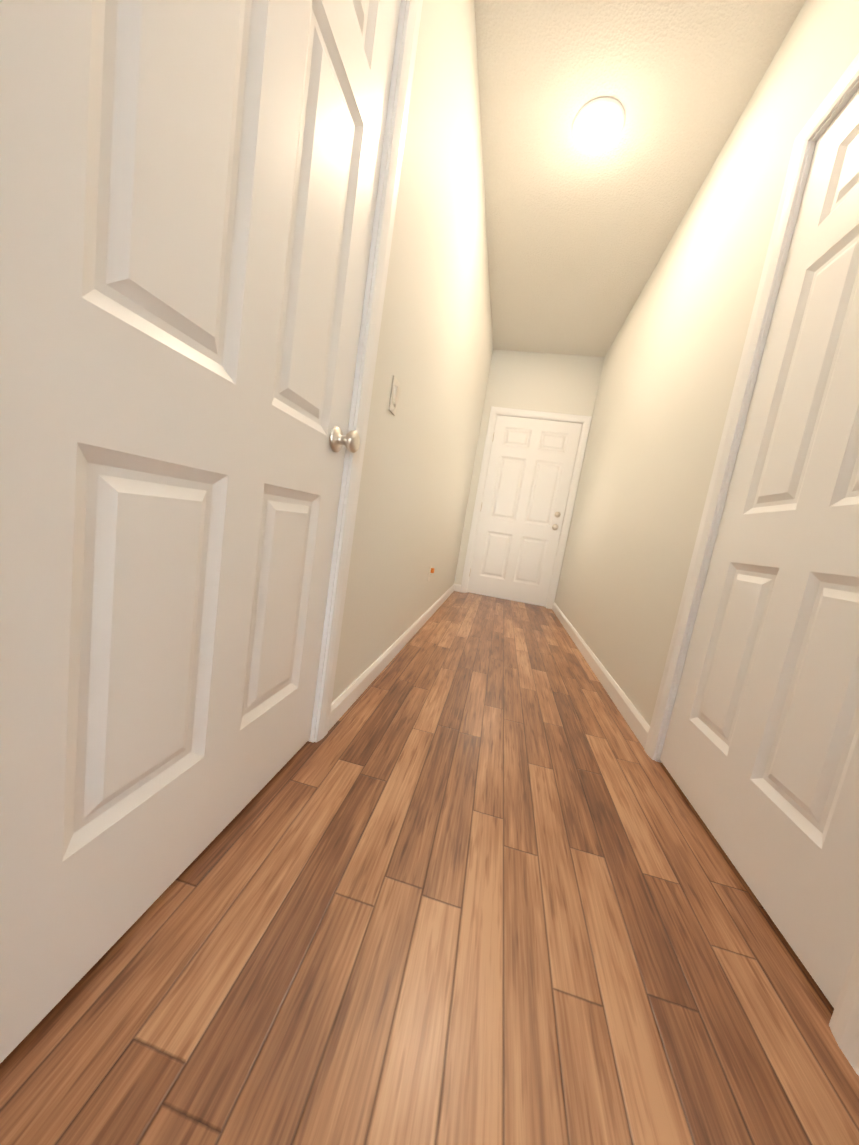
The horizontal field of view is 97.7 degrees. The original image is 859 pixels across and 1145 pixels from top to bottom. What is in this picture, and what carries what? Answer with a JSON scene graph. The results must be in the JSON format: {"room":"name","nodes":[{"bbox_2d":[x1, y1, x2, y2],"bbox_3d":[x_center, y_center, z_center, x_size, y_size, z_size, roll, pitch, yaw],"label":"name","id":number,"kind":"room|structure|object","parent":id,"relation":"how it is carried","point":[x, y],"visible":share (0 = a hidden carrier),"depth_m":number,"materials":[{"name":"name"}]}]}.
{"room":"home hallway","nodes":[
{"label":"home hallway","id":0,"kind":"room"},
{"bbox_2d":[332,0,495,701],"bbox_3d":[0.032,-0.922,2.224,0.140,2.720,4.650,10,7,10],"label":"wall","id":1,"kind":"structure","parent":0,"point":[418,475],"depth_m":1.59,"materials":[{"name":"white paint"}]},
{"bbox_2d":[0,0,400,1063],"bbox_3d":[-0.315,-0.435,0.662,0.159,2.030,0.808,10,7,10],"label":"hall door","id":2,"kind":"structure","parent":1,"relation":"in","point":[188,192],"depth_m":0.52,"materials":[{"name":"white paint"}]},
{"bbox_2d":[308,0,422,742],"bbox_3d":[-0.338,-0.473,0.667,0.152,2.120,0.956,10,7,10],"label":"door frame","id":3,"kind":"structure","parent":1,"relation":"attached to","point":[399,102],"depth_m":1.05,"materials":[{"name":"white wood"}]},
{"bbox_2d":[328,584,457,730],"bbox_3d":[-0.010,0.335,2.851,0.040,0.085,3.282,10,7,10],"label":"baseboard","id":4,"kind":"structure","parent":1,"relation":"attached to","point":[349,696],"depth_m":1.71,"materials":[{"name":"white"}]},
{"bbox_2d":[389,376,399,415],"bbox_3d":[-0.121,-0.627,1.336,0.016,0.115,0.070,10,7,10],"label":"light switch","id":5,"kind":"object","parent":1,"relation":"attached to","point":[395,389],"visible":1,"depth_m":1.32,"materials":[{"name":"white plastic"}]},
{"bbox_2d":[427,565,431,580],"bbox_3d":[0.004,0.004,2.684,0.010,0.115,0.070,10,7,10],"label":"outlet","id":6,"kind":"object","parent":1,"relation":"attached to","point":[429,573],"visible":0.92,"depth_m":2.66,"materials":[{"name":"white plastic"}]},
{"bbox_2d":[0,591,858,1144],"bbox_3d":[-0.386,0.832,-0.644,8.480,0.120,11.350,10,7,10],"label":"floor","id":7,"kind":"structure","parent":0,"point":[464,871],"depth_m":0.65,"materials":[{"name":"brown wood"}]},
{"bbox_2d":[456,350,603,584],"bbox_3d":[1.081,-1.023,4.286,1.140,2.720,0.200,10,7,10],"label":"wall","id":8,"kind":"structure","parent":0,"point":[535,381],"depth_m":4.06,"materials":[{"name":"white paint"}]},
{"bbox_2d":[467,415,581,606],"bbox_3d":[1.041,-0.686,4.254,0.922,2.030,0.159,10,7,10],"label":"front door","id":9,"kind":"structure","parent":8,"relation":"in","point":[528,481],"depth_m":4.23,"materials":[{"name":"white paint"}]},
{"bbox_2d":[460,406,591,608],"bbox_3d":[1.062,-0.724,4.311,1.071,2.120,0.216,10,7,10],"label":"door frame","id":10,"kind":"structure","parent":8,"relation":"attached to","point":[584,421],"depth_m":4.17,"materials":[{"name":"white wood"}]},
{"bbox_2d":[474,0,805,356],"bbox_3d":[0.055,-1.965,-1.006,8.480,0.150,11.350,10,7,10],"label":"ceiling","id":11,"kind":"structure","parent":0,"point":[578,239],"depth_m":1.84,"materials":[{"name":"white paint"}]},
{"bbox_2d":[572,97,624,150],"bbox_3d":[0.799,-2.116,1.786,0.230,0.033,0.230,10,7,10],"label":"recessed light","id":12,"kind":"object","parent":11,"relation":"in","point":[598,123],"visible":1,"depth_m":1.76,"materials":[{"name":"white glass"}]},
{"bbox_2d":[554,0,858,725],"bbox_3d":[1.191,-0.663,1.637,0.120,2.720,5.400,10,7,10],"label":"wall","id":13,"kind":"structure","parent":0,"point":[650,392],"depth_m":1.73,"materials":[{"name":"white paint"}]},
{"bbox_2d":[552,602,649,748],"bbox_3d":[1.128,0.513,2.860,0.014,0.085,2.862,10,7,10],"label":"baseboard","id":14,"kind":"structure","parent":13,"relation":"attached to","point":[631,715],"depth_m":1.96,"materials":[{"name":"white"}]},
{"bbox_2d":[644,53,858,1075],"bbox_3d":[0.987,-0.291,0.874,0.152,2.120,0.916,10,7,10],"label":"door frame","id":15,"kind":"structure","parent":13,"relation":"attached to","point":[844,1024],"depth_m":1.22,"materials":[{"name":"white wood"}]},
{"bbox_2d":[660,89,858,1007],"bbox_3d":[0.952,-0.264,0.884,0.159,2.030,0.760,10,7,10],"label":"door","id":16,"kind":"structure","parent":13,"relation":"in","point":[759,758],"depth_m":0.94,"materials":[{"name":"white paint"}]}
]}

